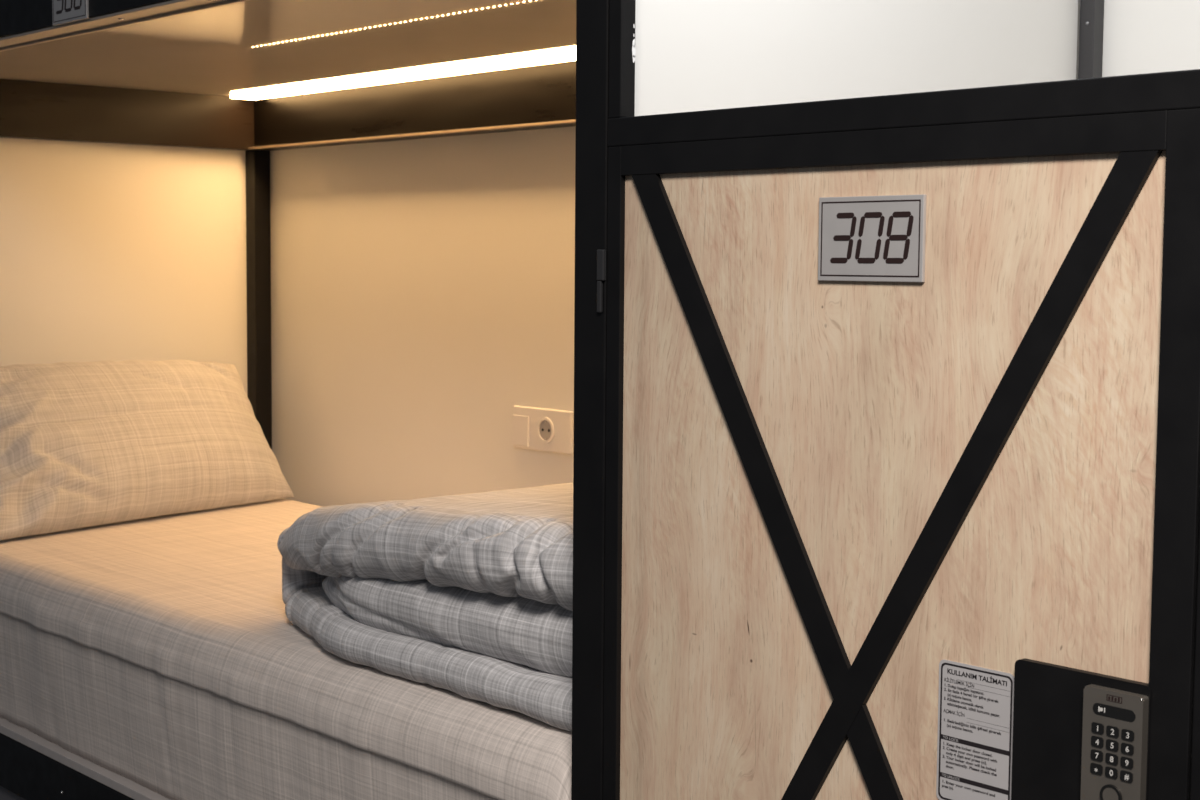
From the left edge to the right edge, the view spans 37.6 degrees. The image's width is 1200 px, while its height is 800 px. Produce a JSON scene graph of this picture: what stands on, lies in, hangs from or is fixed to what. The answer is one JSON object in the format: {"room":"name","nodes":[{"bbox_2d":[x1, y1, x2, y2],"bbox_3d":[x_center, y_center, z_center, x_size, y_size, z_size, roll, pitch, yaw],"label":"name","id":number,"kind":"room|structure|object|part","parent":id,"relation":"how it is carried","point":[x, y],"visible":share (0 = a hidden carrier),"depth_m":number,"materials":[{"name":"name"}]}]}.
{"room":"dormitory","nodes":[
{"label":"dormitory","id":0,"kind":"room"},
{"bbox_2d":[0,137,246,394],"bbox_3d":[-1.184,-0.262,3.986,0.952,2.800,0.018,-4,6,-41],"label":"wall","id":1,"kind":"structure","parent":0,"point":[109,251],"depth_m":4.04,"materials":[{"name":"white paint"}]},
{"bbox_2d":[270,0,1199,506],"bbox_3d":[0.572,-0.152,2.740,0.018,2.800,4.218,-4,6,-41],"label":"wall","id":2,"kind":"structure","parent":0,"point":[423,290],"depth_m":3.78,"materials":[{"name":"white paint"}]},
{"bbox_2d":[513,406,572,454],"bbox_3d":[-0.116,0.059,3.509,0.014,0.085,0.180,-4,6,-41],"label":"wall socket","id":3,"kind":"object","parent":2,"relation":"attached to","point":[541,429],"visible":1,"depth_m":3.50,"materials":[{"name":"white plastic"}]},
{"bbox_2d":[513,415,528,446],"bbox_3d":[-0.159,0.061,3.551,0.004,0.061,0.049,-4,6,-41],"label":"switch","id":4,"kind":"object","parent":3,"relation":"attached to","point":[520,422],"depth_m":3.55,"materials":[{"name":"white plastic"}]},
{"bbox_2d":[635,0,1077,115],"bbox_3d":[0.340,-0.117,2.273,0.890,2.800,0.024,-4,6,-41],"label":"wall","id":5,"kind":"structure","parent":0,"point":[691,55],"depth_m":2.19,"materials":[{"name":"white paint"}]},
{"bbox_3d":[-0.843,1.377,1.332,4.200,0.050,5.800,-4,6,-41],"label":"floor","id":6,"kind":"structure","parent":0,"visible":0},
{"bbox_2d":[0,0,1103,799],"bbox_3d":[-0.409,-0.188,3.110,0.956,2.800,2.324,-4,6,-41],"label":"bunk bed","id":7,"kind":"object","parent":6,"relation":"on","point":[133,72],"depth_m":3.20,"materials":[{"name":"metal"}]},
{"bbox_3d":[-0.761,0.975,2.904,0.016,0.468,2.223,-4,6,-41],"label":"panel","id":8,"kind":"part","parent":7,"relation":"part of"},
{"bbox_3d":[-0.759,0.691,2.882,0.040,0.098,2.227,-4,6,-41],"label":"rail","id":9,"kind":"part","parent":7,"relation":"part of","materials":[{"name":"black metal"}]},
{"bbox_3d":[-0.863,-0.655,2.873,0.004,0.078,0.127,-4,6,-41],"label":"number plate","id":10,"kind":"part","parent":7,"relation":"part of","materials":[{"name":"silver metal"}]},
{"bbox_3d":[-0.745,-0.658,2.780,0.050,0.097,2.227,-4,6,-41],"label":"rail","id":11,"kind":"part","parent":7,"relation":"part of","materials":[{"name":"black metal"}]},
{"bbox_3d":[-0.825,-0.281,4.262,0.043,2.800,0.043,-4,6,-41],"label":"post","id":12,"kind":"part","parent":7,"relation":"part of","materials":[{"name":"black metal"}]},
{"bbox_2d":[0,498,571,799],"bbox_3d":[-0.435,0.457,3.152,0.907,0.298,2.216,-4,6,-41],"label":"mattress","id":13,"kind":"object","parent":7,"relation":"on","point":[164,653],"visible":0.47,"depth_m":2.74,"materials":[{"name":"grey fabric"}]},
{"bbox_2d":[0,360,293,539],"bbox_3d":[-1.009,0.084,3.786,0.841,0.326,0.386,-4,6,-41],"label":"pillow","id":14,"kind":"object","parent":13,"relation":"on","point":[83,444],"visible":1,"depth_m":3.73,"materials":[{"name":"grey fabric"}]},
{"bbox_2d":[277,483,572,731],"bbox_3d":[0.012,0.227,2.631,0.866,0.246,0.840,-4,6,-41],"label":"duvet","id":15,"kind":"object","parent":13,"relation":"on","point":[470,595],"visible":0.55,"depth_m":2.27,"materials":[{"name":"grey fabric"}]},
{"bbox_3d":[-0.128,-0.586,3.357,0.083,0.122,2.188,-4,6,-41],"label":"led strip","id":16,"kind":"part","parent":7,"relation":"part of","materials":[{"name":"white plastic"}]},
{"bbox_2d":[230,50,575,99],"bbox_3d":[-0.124,-0.642,3.335,0.064,0.008,2.159,-4,6,-41],"label":"diffuser","id":17,"kind":"object","parent":7,"relation":"attached to","point":[566,56],"depth_m":3.59,"materials":[{"name":"beige plastic"}]},
{"bbox_3d":[-0.001,-0.096,1.962,0.030,2.800,0.052,-4,6,-41],"label":"post","id":18,"kind":"part","parent":7,"relation":"part of","materials":[{"name":"black metal"}]},
{"bbox_3d":[0.702,-0.137,2.560,0.025,2.800,0.024,-4,6,-41],"label":"corner post","id":19,"kind":"part","parent":7,"relation":"part of","materials":[{"name":"grey metal"}]},
{"bbox_2d":[597,0,1199,799],"bbox_3d":[0.370,-0.060,1.542,0.052,2.799,1.086,-4,6,-41],"label":"locker","id":20,"kind":"object","parent":6,"relation":"on","point":[902,501],"visible":1,"depth_m":1.64,"materials":[{"name":"brown wood"}]},
{"bbox_3d":[0.028,-0.897,1.869,0.022,1.187,0.020,-4,6,-41],"label":"post","id":21,"kind":"part","parent":20,"relation":"part of","materials":[{"name":"black metal"}]},
{"bbox_3d":[0.254,-0.151,1.654,0.004,0.080,0.126,-4,6,-41],"label":"number plate","id":22,"kind":"part","parent":20,"relation":"part of","materials":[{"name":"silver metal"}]},
{"bbox_3d":[0.250,-0.238,1.668,0.030,0.031,0.652,-4,6,-41],"label":"rail","id":23,"kind":"part","parent":20,"relation":"part of","materials":[{"name":"black metal"}]},
{"bbox_3d":[0.374,-0.257,1.522,0.024,0.031,1.077,-4,6,-41],"label":"header rail","id":24,"kind":"part","parent":20,"relation":"part of","materials":[{"name":"black metal"}]},
{"bbox_3d":[0.410,0.342,1.508,0.008,0.224,0.133,-4,6,-41],"label":"lock plate","id":25,"kind":"part","parent":20,"relation":"part of","materials":[{"name":"black metal"}]},
{"bbox_3d":[0.504,0.560,1.443,0.040,1.582,0.043,-4,6,-41],"label":"post","id":26,"kind":"part","parent":20,"relation":"part of","materials":[{"name":"black metal"}]}
]}

